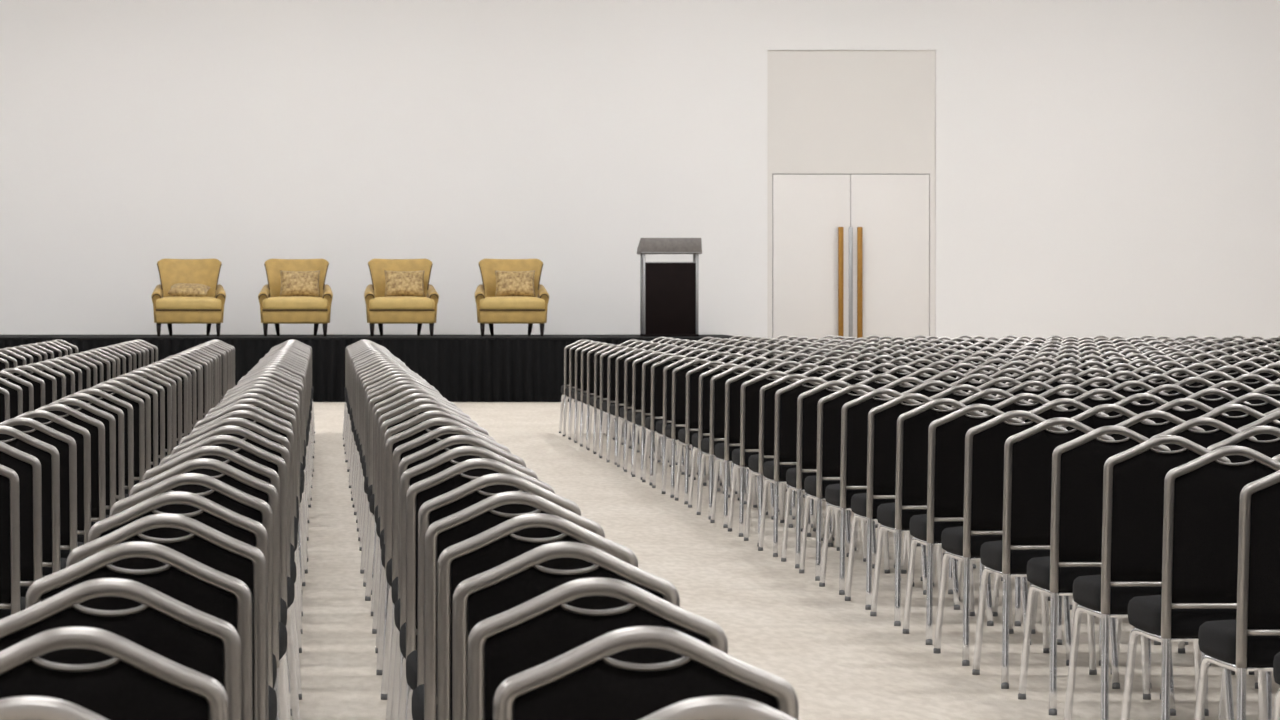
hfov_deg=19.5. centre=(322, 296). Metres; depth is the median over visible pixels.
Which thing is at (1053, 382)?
banquet chair
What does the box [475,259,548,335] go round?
wingback armchair
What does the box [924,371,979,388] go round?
banquet chair
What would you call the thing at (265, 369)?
banquet chair
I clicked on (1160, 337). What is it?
banquet chair
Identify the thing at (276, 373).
banquet chair
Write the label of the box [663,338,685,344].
banquet chair
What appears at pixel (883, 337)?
banquet chair
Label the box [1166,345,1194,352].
banquet chair
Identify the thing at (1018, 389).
banquet chair
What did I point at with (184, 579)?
banquet chair
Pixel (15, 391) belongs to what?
banquet chair
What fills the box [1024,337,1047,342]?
banquet chair
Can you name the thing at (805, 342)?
banquet chair
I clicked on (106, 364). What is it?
banquet chair
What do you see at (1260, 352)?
banquet chair
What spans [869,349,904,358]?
banquet chair
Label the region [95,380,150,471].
banquet chair
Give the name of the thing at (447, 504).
banquet chair
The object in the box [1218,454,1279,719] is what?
banquet chair
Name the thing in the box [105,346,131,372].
banquet chair
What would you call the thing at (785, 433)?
banquet chair
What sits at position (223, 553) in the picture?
banquet chair
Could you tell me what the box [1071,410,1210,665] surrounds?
banquet chair
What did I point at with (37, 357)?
banquet chair
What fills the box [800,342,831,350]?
banquet chair
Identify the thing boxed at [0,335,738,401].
stage
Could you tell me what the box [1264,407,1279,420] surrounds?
banquet chair
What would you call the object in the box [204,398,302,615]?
banquet chair
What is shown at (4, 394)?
banquet chair
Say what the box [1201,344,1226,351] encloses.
banquet chair
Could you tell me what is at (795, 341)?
banquet chair
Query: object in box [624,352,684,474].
banquet chair
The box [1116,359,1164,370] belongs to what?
banquet chair
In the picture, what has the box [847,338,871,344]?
banquet chair
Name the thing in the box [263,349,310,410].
banquet chair
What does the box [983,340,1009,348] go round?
banquet chair
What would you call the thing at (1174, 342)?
banquet chair
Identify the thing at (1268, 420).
banquet chair
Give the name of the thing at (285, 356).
banquet chair
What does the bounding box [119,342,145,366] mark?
banquet chair
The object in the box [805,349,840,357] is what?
banquet chair
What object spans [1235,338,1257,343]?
banquet chair
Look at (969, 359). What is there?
banquet chair
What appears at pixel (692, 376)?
banquet chair
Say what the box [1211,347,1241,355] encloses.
banquet chair
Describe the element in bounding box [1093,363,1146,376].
banquet chair
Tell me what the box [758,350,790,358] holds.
banquet chair
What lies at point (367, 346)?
banquet chair
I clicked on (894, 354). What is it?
banquet chair
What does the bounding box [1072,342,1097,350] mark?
banquet chair
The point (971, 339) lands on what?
banquet chair
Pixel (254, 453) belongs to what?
banquet chair
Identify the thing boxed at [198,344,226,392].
banquet chair
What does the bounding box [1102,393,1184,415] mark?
banquet chair
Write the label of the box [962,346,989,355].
banquet chair
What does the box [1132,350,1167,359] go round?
banquet chair
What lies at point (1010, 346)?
banquet chair
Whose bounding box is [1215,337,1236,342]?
banquet chair
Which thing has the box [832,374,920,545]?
banquet chair
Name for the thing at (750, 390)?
banquet chair
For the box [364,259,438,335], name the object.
wingback armchair
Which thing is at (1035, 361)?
banquet chair
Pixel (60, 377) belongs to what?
banquet chair
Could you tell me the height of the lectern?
1.320 m
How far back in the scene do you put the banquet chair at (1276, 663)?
9.24 m
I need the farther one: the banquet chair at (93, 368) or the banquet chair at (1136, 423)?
the banquet chair at (93, 368)
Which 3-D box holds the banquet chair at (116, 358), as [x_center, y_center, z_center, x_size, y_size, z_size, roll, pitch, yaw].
[-1.846,0.896,30.384,0.450,0.950,0.521,0,0,0]
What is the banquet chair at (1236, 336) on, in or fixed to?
on the floor
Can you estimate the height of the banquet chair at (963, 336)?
0.950 m
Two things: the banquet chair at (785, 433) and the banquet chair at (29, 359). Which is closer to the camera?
the banquet chair at (785, 433)
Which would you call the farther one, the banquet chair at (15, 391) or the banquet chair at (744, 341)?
the banquet chair at (744, 341)
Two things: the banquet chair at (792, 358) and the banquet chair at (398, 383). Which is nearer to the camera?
the banquet chair at (398, 383)
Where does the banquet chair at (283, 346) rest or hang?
on the floor
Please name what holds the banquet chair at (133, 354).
on the floor
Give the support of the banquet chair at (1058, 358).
on the floor
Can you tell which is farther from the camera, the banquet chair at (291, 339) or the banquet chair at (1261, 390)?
the banquet chair at (291, 339)
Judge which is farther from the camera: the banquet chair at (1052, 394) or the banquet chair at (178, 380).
the banquet chair at (178, 380)
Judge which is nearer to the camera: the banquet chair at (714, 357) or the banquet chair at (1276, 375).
the banquet chair at (1276, 375)
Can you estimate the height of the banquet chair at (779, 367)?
0.950 m
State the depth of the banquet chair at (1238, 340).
36.70 m
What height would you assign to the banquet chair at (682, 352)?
0.950 m
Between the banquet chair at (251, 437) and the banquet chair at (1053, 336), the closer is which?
the banquet chair at (251, 437)
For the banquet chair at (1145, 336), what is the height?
0.950 m
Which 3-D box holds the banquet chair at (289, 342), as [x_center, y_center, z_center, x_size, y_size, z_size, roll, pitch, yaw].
[-0.303,0.896,34.486,0.450,0.950,0.521,0,0,1]
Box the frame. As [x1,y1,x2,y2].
[767,50,935,339]
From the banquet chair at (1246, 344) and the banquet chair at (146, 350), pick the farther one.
the banquet chair at (146, 350)
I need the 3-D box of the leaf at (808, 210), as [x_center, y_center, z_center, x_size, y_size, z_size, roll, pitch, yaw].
[6.872,-0.181,52.020,1.088,3.083,0.140,0,0,0]
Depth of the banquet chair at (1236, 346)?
32.60 m
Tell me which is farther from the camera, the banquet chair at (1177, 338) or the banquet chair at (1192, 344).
the banquet chair at (1177, 338)
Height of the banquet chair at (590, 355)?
0.950 m
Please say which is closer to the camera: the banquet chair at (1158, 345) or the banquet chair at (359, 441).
the banquet chair at (359, 441)
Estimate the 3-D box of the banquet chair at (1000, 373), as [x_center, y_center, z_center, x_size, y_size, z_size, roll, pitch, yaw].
[4.085,0.896,22.193,0.450,0.950,0.521,0,0,1]
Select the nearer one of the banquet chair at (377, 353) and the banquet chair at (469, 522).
the banquet chair at (469, 522)
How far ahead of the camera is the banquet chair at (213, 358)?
30.15 m
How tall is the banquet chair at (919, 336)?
0.950 m
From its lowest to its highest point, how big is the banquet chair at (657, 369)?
0.950 m
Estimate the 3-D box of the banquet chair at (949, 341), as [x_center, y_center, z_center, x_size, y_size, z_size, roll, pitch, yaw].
[6.081,0.896,36.141,0.450,0.950,0.521,0,0,0]
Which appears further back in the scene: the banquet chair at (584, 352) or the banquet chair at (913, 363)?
the banquet chair at (584, 352)
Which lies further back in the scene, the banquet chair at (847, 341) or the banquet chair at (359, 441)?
the banquet chair at (847, 341)
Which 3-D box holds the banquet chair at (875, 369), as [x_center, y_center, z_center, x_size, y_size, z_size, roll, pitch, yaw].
[3.595,0.896,23.824,0.450,0.950,0.521,0,0,1]
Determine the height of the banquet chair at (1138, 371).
0.950 m
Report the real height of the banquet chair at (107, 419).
0.950 m
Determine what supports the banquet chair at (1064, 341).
on the floor
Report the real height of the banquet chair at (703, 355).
0.950 m
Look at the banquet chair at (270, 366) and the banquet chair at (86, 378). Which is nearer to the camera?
the banquet chair at (270, 366)
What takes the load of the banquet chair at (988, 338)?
on the floor
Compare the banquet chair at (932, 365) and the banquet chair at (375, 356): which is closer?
the banquet chair at (932, 365)
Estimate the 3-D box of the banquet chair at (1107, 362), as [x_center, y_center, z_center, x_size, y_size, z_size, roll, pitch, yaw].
[5.589,0.896,26.284,0.450,0.950,0.521,0,0,0]
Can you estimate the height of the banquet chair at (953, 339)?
0.950 m
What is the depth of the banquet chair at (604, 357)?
31.82 m
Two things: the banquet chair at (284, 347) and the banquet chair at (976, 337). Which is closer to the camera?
the banquet chair at (284, 347)
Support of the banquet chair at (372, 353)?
on the floor
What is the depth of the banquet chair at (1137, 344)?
34.24 m
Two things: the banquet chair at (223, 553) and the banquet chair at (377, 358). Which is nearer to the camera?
the banquet chair at (223, 553)
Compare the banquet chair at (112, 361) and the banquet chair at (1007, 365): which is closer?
the banquet chair at (1007, 365)
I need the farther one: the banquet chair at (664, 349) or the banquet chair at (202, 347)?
the banquet chair at (664, 349)
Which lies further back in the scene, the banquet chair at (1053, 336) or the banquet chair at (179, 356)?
the banquet chair at (1053, 336)
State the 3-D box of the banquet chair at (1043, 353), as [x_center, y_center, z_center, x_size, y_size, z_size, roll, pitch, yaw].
[5.587,0.896,28.754,0.450,0.950,0.521,0,0,1]
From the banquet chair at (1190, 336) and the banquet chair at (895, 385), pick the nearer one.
the banquet chair at (895, 385)
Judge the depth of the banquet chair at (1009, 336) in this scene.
40.80 m
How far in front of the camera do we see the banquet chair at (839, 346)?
32.60 m
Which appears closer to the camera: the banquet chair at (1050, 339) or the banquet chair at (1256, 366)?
the banquet chair at (1256, 366)
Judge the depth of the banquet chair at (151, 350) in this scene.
35.88 m
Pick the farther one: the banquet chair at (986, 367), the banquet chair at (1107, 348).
the banquet chair at (1107, 348)
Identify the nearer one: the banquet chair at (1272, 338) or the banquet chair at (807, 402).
the banquet chair at (807, 402)
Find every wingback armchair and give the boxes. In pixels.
[151,259,225,335]
[258,259,332,335]
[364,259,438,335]
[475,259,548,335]
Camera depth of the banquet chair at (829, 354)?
29.32 m
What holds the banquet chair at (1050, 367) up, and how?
on the floor
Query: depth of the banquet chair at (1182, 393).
17.84 m
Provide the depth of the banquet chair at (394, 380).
19.49 m
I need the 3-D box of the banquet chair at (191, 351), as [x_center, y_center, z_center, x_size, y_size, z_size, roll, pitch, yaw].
[-1.067,0.896,29.564,0.450,0.950,0.521,0,0,-1]
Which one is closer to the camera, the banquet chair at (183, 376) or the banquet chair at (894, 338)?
the banquet chair at (183, 376)
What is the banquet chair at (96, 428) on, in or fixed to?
on the floor
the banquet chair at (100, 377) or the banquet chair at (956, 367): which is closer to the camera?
the banquet chair at (956, 367)
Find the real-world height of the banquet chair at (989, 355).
0.950 m
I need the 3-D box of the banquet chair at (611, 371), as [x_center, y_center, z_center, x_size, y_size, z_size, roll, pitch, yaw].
[2.576,0.896,31.214,0.450,0.950,0.521,0,0,-1]
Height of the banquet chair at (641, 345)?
0.950 m
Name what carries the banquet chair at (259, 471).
on the floor
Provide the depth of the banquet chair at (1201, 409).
15.39 m
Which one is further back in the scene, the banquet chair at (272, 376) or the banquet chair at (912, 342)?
the banquet chair at (912, 342)
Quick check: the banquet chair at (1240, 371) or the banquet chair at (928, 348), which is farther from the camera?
the banquet chair at (928, 348)
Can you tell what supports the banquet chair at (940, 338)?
on the floor
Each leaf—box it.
[773,175,849,340]
[850,175,928,339]
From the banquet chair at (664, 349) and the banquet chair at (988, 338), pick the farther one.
the banquet chair at (988, 338)
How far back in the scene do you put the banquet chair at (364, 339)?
36.72 m
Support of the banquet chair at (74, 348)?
on the floor
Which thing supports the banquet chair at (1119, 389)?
on the floor
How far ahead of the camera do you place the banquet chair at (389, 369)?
21.96 m
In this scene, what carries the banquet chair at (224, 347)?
on the floor
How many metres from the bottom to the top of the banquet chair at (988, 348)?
0.950 m
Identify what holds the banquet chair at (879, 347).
on the floor
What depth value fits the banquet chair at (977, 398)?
17.03 m
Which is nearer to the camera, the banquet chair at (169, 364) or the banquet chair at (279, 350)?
the banquet chair at (169, 364)
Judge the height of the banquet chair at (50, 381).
0.950 m
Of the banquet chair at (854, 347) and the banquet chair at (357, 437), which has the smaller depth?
the banquet chair at (357, 437)
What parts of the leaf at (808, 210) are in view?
handle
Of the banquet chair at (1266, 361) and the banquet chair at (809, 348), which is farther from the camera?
the banquet chair at (809, 348)
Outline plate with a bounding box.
[849,227,852,340]
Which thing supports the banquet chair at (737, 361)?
on the floor
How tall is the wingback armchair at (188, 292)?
1.051 m
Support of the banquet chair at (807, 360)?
on the floor
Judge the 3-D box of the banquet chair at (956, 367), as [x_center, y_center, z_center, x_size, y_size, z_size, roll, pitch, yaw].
[4.085,0.896,23.823,0.450,0.950,0.521,0,0,-1]
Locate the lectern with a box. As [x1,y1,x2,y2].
[637,238,701,335]
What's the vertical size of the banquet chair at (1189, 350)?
0.950 m
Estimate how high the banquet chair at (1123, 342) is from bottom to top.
0.950 m
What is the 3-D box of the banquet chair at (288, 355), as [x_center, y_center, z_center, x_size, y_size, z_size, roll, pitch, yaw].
[-0.302,0.896,27.930,0.450,0.950,0.521,0,0,0]
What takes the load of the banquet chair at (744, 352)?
on the floor
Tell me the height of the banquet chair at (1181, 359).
0.950 m
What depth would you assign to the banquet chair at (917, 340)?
37.51 m
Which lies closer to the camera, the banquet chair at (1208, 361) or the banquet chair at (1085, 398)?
the banquet chair at (1085, 398)
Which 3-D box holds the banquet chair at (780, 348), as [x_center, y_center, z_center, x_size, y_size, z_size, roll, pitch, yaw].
[4.087,0.896,32.858,0.450,0.950,0.521,0,0,-1]
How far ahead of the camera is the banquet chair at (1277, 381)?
19.48 m
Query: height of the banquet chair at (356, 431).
0.950 m
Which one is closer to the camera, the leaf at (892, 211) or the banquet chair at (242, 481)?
the banquet chair at (242, 481)
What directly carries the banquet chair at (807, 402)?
on the floor
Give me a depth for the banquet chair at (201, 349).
30.97 m
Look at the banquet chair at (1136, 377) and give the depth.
21.13 m
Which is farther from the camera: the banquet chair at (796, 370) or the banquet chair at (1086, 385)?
the banquet chair at (796, 370)
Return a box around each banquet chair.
[0,349,25,366]
[0,352,16,367]
[0,358,8,370]
[0,368,44,409]
[0,371,33,412]
[0,378,22,418]
[0,387,9,422]
[0,417,83,557]
[0,426,66,575]
[0,441,44,596]
[0,464,25,619]
[0,578,241,719]
[0,627,228,719]
[0,696,107,719]
[1,347,32,364]
[5,346,41,362]
[10,365,56,404]
[11,410,90,543]
[18,345,47,360]
[20,344,53,358]
[23,363,65,399]
[25,542,252,719]
[28,342,61,358]
[30,404,108,526]
[34,361,74,395]
[40,341,67,356]
[42,340,71,354]
[45,359,81,392]
[48,339,77,353]
[48,398,115,514]
[49,357,90,389]
[61,393,128,501]
[63,355,96,386]
[66,513,266,719]
[67,353,103,383]
[74,352,109,380]
[76,388,135,493]
[81,350,115,378]
[86,349,119,376]
[88,491,276,719]
[89,384,144,483]
[95,347,125,374]
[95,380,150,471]
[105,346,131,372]
[107,345,135,370]
[108,377,159,467]
[109,473,276,688]
[111,344,141,368]
[118,374,167,461]
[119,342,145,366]
[123,341,148,365]
[126,371,172,455]
[129,458,288,719]
[130,340,153,364]
[133,368,178,448]
[135,339,157,361]
[138,365,181,443]
[142,446,290,719]
[147,363,188,437]
[152,361,192,433]
[159,359,196,428]
[159,435,299,719]
[165,355,203,418]
[166,357,201,421]
[171,426,301,715]
[175,353,207,416]
[178,352,210,411]
[179,418,294,560]
[182,350,213,408]
[187,347,219,403]
[188,349,216,406]
[190,410,301,652]
[192,346,221,400]
[194,404,302,633]
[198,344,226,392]
[199,345,225,398]
[203,342,228,390]
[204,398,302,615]
[205,341,230,389]
[208,340,232,388]
[208,393,301,591]
[210,339,235,386]
[217,388,305,586]
[220,384,307,573]
[223,380,307,561]
[226,377,302,469]
[233,374,308,540]
[237,371,307,522]
[238,368,308,522]
[241,365,305,444]
[247,361,311,500]
[247,363,310,507]
[250,359,307,429]
[253,357,312,487]
[255,355,308,421]
[259,350,306,360]
[259,352,313,471]
[259,353,312,476]
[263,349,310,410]
[264,346,313,445]
[266,347,313,457]
[269,344,311,396]
[269,345,313,440]
[270,341,311,391]
[270,342,314,442]
[272,340,314,434]
[276,339,314,432]
[343,340,384,428]
[343,341,385,439]
[343,344,388,446]
[344,339,378,410]
[345,345,389,440]
[345,346,392,453]
[345,349,396,461]
[346,342,388,393]
[347,352,400,471]
[348,347,393,404]
[349,355,405,474]
[349,357,407,487]
[350,350,399,410]
[351,359,409,492]
[351,361,413,500]
[352,353,404,417]
[352,363,418,507]
[354,365,421,514]
[356,368,426,522]
[357,371,429,531]
[358,374,434,540]
[359,377,439,550]
[360,384,447,573]
[363,388,456,594]
[364,380,442,499]
[365,393,462,600]
[371,398,470,615]
[372,404,478,633]
[375,410,488,652]
[376,418,495,674]
[381,426,510,699]
[386,435,525,719]
[391,446,537,719]
[398,458,554,719]
[406,473,581,719]
[412,491,604,719]
[437,513,637,719]
[452,542,679,719]
[467,577,727,719]
[493,626,797,719]
[559,339,604,434]
[563,340,606,436]
[568,341,614,439]
[574,342,623,444]
[580,344,631,448]
[587,345,639,451]
[593,346,645,453]
[599,347,654,460]
[607,349,662,464]
[610,339,640,416]
[617,350,671,469]
[623,341,666,438]
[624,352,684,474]
[627,340,647,346]
[632,353,695,479]
[639,344,685,448]
[640,342,675,444]
[641,696,795,719]
[642,355,706,485]
[650,337,673,342]
[652,357,719,491]
[654,346,691,435]
[656,345,690,449]
[657,338,676,343]
[660,347,702,457]
[662,359,730,497]
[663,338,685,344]
[668,349,713,464]
[671,339,693,345]
[675,361,746,504]
[680,340,701,346]
[688,341,711,347]
[688,363,758,507]
[690,352,745,474]
[695,350,726,358]
[696,342,719,348]
[697,365,773,519]
[698,337,718,341]
[706,338,726,342]
[706,344,731,349]
[708,353,749,479]
[710,368,792,527]
[714,338,736,343]
[714,355,764,485]
[716,345,741,351]
[723,339,745,344]
[726,346,752,353]
[728,371,810,536]
[729,335,748,339]
[729,349,777,462]
[731,357,786,491]
[733,340,755,346]
[735,359,804,497]
[737,336,757,340]
[737,347,765,354]
[742,341,765,349]
[744,374,832,546]
[746,337,767,341]
[747,361,810,494]
[752,342,777,348]
[756,338,776,342]
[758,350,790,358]
[758,377,849,556]
[762,344,788,350]
[765,339,785,343]
[771,345,800,353]
[771,352,805,359]
[774,335,793,341]
[774,339,796,344]
[778,346,812,354]
[778,353,820,363]
[778,363,839,511]
[781,380,875,568]
[782,365,854,519]
[784,336,804,342]
[784,340,807,346]
[791,347,826,355]
[792,337,814,343]
[794,341,819,347]
[794,355,835,365]
[799,384,894,580]
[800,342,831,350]
[803,338,825,344]
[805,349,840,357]
[808,338,836,345]
[809,357,852,368]
[810,368,877,527]
[813,344,846,351]
[813,371,890,531]
[815,335,840,340]
[819,339,848,346]
[819,350,855,359]
[819,389,926,594]
[822,361,888,500]
[825,336,850,342]
[826,345,858,352]
[828,359,870,371]
[832,340,860,347]
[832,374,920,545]
[835,352,871,361]
[836,337,863,343]
[838,346,874,354]
[845,341,874,348]
[845,393,959,609]
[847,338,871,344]
[851,353,887,363]
[853,347,888,356]
[855,377,945,554]
[856,342,887,350]
[859,338,887,345]
[862,335,883,341]
[865,363,910,376]
[867,355,904,366]
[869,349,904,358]
[870,344,901,351]
[870,398,993,625]
[872,336,896,342]
[872,339,898,346]
[876,380,975,568]
[882,365,930,380]
[884,357,924,369]
[885,337,910,343]
[885,345,916,353]
[886,340,912,347]
[886,350,921,360]
[897,338,922,344]
[900,341,926,349]
[901,346,931,355]
[901,384,1002,580]
[902,368,955,384]
[903,352,937,362]
[903,404,1030,644]
[906,359,945,371]
[909,335,931,340]
[911,339,935,345]
[912,342,942,350]
[917,347,948,356]
[918,361,966,375]
[920,353,956,365]
[921,336,944,342]
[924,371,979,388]
[925,339,949,346]
[929,344,957,352]
[933,337,956,343]
[933,388,1031,593]
[933,410,1071,665]
[935,349,965,358]
[939,355,977,367]
[940,340,965,348]
[942,363,989,377]
[943,374,1008,391]
[945,345,974,354]
[946,350,982,361]
[947,338,970,344]
[954,357,997,370]
[955,335,972,341]
[955,341,980,349]
[956,365,1012,380]
[957,393,1072,609]
[959,352,1002,362]
[962,338,978,345]
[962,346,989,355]
[967,377,1036,395]
[969,336,984,342]
[969,359,1019,371]
[970,342,996,350]
[972,417,1119,688]
[975,347,1006,357]
[975,380,1067,561]
[977,339,993,347]
[978,353,1023,364]
[979,368,1038,383]
[981,337,998,343]
[982,344,1005,352]
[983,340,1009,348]
[986,349,1024,359]
[989,361,1041,374]
[990,338,1014,344]
[992,398,1108,625]
[994,345,1022,353]
[998,355,1043,366]
[999,341,1025,349]
[1003,335,1017,341]
[1005,350,1045,360]
[1005,371,1067,386]
[1009,346,1040,354]
[1010,336,1031,342]
[1011,339,1029,345]
[1013,363,1066,376]
[1015,342,1047,350]
[1018,426,1175,715]
[1019,357,1064,369]
[1021,339,1044,346]
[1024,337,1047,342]
[1024,352,1065,361]
[1027,384,1103,580]
[1029,347,1064,356]
[1030,388,1139,585]
[1031,404,1160,644]
[1032,374,1097,391]
[1034,344,1065,351]
[1037,340,1062,347]
[1037,365,1094,379]
[1039,338,1062,343]
[1041,359,1091,371]
[1044,353,1087,364]
[1046,335,1062,340]
[1048,349,1086,358]
[1051,345,1084,352]
[1055,341,1084,348]
[1057,338,1079,344]
[1059,336,1078,341]
[1064,368,1122,381]
[1064,377,1132,393]
[1064,435,1233,719]
[1065,361,1115,374]
[1067,355,1111,366]
[1069,350,1110,360]
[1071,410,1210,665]
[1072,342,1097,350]
[1072,346,1106,354]
[1073,339,1100,345]
[1078,337,1098,342]
[1089,352,1132,361]
[1090,347,1125,356]
[1091,344,1122,351]
[1092,357,1139,367]
[1093,335,1108,340]
[1093,338,1110,344]
[1093,340,1118,347]
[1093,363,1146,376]
[1093,371,1152,385]
[1097,380,1166,398]
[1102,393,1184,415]
[1107,339,1128,345]
[1108,345,1137,353]
[1109,336,1125,342]
[1110,349,1143,358]
[1110,417,1257,688]
[1112,353,1154,363]
[1114,341,1139,348]
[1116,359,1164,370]
[1120,365,1175,378]
[1121,446,1279,719]
[1123,342,1151,350]
[1124,339,1151,346]
[1126,337,1142,343]
[1128,346,1159,354]
[1128,374,1188,389]
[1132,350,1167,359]
[1135,338,1159,344]
[1136,335,1154,341]
[1136,384,1205,403]
[1137,355,1174,365]
[1139,340,1164,347]
[1144,344,1173,351]
[1144,361,1185,372]
[1148,336,1170,341]
[1148,398,1228,422]
[1149,347,1182,355]
[1150,368,1198,382]
[1153,339,1178,345]
[1155,352,1191,361]
[1158,341,1184,348]
[1160,426,1279,715]
[1163,357,1200,367]
[1163,377,1227,393]
[1165,337,1186,342]
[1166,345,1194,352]
[1172,349,1204,357]
[1173,339,1197,346]
[1173,363,1223,375]
[1177,335,1198,340]
[1178,388,1249,409]
[1179,342,1205,349]
[1180,353,1216,363]
[1184,338,1206,343]
[1185,404,1279,644]
[1186,371,1234,385]
[1187,346,1216,354]
[1192,340,1217,347]
[1192,359,1229,370]
[1194,470,1279,719]
[1196,336,1216,341]
[1198,350,1228,359]
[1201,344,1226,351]
[1202,380,1254,398]
[1204,338,1226,344]
[1206,365,1248,378]
[1207,355,1244,365]
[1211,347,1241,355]
[1213,341,1238,348]
[1214,393,1279,415]
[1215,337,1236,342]
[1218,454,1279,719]
[1222,361,1262,372]
[1223,352,1255,361]
[1223,374,1271,389]
[1224,345,1250,352]
[1225,335,1244,340]
[1225,339,1247,346]
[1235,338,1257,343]
[1236,342,1259,349]
[1237,349,1265,357]
[1237,411,1279,440]
[1238,384,1279,403]
[1239,357,1273,367]
[1242,368,1279,382]
[1246,336,1263,341]
[1247,340,1268,347]
[1249,346,1275,354]
[1253,353,1279,363]
[1255,378,1279,393]
[1257,338,1276,344]
[1257,363,1279,375]
[1261,344,1279,351]
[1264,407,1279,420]
[1265,337,1279,342]
[1265,350,1279,359]
[1270,361,1279,370]
[1272,652,1279,719]
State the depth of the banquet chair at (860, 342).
35.05 m
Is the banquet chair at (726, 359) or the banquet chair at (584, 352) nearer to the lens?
the banquet chair at (726, 359)
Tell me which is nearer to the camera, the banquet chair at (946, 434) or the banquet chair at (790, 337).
the banquet chair at (946, 434)
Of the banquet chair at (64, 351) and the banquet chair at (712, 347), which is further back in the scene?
the banquet chair at (64, 351)
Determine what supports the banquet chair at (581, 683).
on the floor
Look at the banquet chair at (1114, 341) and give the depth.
37.50 m
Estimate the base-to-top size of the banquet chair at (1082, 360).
0.950 m
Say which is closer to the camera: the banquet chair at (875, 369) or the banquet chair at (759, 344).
the banquet chair at (875, 369)
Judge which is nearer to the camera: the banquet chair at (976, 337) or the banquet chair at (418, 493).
the banquet chair at (418, 493)
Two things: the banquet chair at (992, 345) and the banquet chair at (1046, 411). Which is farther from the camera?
the banquet chair at (992, 345)
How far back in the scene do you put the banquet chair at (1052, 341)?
35.88 m
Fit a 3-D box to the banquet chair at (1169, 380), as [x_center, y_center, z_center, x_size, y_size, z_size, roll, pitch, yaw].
[4.584,0.896,20.551,0.450,0.950,0.521,0,0,1]
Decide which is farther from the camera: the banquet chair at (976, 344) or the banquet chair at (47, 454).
the banquet chair at (976, 344)
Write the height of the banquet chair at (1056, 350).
0.950 m
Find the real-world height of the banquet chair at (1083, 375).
0.950 m
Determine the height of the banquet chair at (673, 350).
0.950 m
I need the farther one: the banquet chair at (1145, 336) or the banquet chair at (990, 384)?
the banquet chair at (1145, 336)
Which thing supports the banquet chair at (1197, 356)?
on the floor
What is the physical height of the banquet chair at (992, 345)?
0.950 m
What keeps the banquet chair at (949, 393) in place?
on the floor
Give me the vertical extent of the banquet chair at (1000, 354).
0.950 m
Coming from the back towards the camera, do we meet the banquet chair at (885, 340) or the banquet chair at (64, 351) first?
the banquet chair at (885, 340)
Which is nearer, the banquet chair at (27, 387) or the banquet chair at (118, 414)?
the banquet chair at (118, 414)
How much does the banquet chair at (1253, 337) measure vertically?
0.950 m
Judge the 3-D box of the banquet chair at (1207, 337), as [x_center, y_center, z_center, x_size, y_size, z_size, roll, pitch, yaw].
[9.589,0.896,40.226,0.450,0.950,0.521,0,0,1]
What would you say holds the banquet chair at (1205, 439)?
on the floor
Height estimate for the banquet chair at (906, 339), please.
0.950 m
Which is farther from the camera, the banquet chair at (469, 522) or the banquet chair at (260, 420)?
the banquet chair at (260, 420)
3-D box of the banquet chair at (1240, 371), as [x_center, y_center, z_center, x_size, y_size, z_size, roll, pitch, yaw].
[5.581,0.896,23.017,0.450,0.950,0.521,0,0,0]
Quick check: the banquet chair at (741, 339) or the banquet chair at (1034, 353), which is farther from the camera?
the banquet chair at (741, 339)
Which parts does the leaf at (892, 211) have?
handle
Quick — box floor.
[291,402,1279,719]
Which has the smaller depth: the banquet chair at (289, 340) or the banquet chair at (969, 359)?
the banquet chair at (969, 359)
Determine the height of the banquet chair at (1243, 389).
0.950 m
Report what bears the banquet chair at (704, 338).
on the floor
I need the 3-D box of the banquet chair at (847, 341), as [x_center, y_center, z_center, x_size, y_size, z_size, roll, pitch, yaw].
[5.092,0.896,36.121,0.450,0.950,0.521,0,0,1]
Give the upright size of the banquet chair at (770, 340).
0.950 m
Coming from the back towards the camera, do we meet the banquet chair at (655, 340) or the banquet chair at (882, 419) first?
the banquet chair at (655, 340)
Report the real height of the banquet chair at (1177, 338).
0.950 m
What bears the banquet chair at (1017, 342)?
on the floor
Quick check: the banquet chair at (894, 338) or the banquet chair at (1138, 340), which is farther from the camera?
the banquet chair at (894, 338)
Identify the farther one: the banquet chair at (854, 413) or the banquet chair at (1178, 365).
the banquet chair at (1178, 365)
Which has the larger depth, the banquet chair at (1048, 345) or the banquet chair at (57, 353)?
the banquet chair at (57, 353)
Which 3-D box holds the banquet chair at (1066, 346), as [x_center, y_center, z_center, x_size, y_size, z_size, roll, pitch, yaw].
[6.576,0.896,32.854,0.450,0.950,0.521,0,0,-1]
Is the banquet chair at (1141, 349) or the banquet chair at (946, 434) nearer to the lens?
the banquet chair at (946, 434)
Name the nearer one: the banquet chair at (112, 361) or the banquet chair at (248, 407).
the banquet chair at (248, 407)
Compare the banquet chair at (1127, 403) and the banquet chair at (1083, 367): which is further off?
the banquet chair at (1083, 367)
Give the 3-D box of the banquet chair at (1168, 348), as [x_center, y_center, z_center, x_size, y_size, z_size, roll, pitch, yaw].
[7.089,0.896,31.217,0.450,0.950,0.521,0,0,-1]
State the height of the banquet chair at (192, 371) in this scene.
0.950 m
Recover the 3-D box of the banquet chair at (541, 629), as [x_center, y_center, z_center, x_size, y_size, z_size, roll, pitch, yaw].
[0.417,0.896,5.793,0.450,0.950,0.521,0,0,1]
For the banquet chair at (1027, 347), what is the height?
0.950 m
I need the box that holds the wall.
[0,0,1279,340]
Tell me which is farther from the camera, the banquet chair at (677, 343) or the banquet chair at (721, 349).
the banquet chair at (677, 343)
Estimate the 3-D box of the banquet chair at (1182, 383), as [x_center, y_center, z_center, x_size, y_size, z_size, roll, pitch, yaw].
[4.592,0.896,19.727,0.450,0.950,0.521,0,0,0]

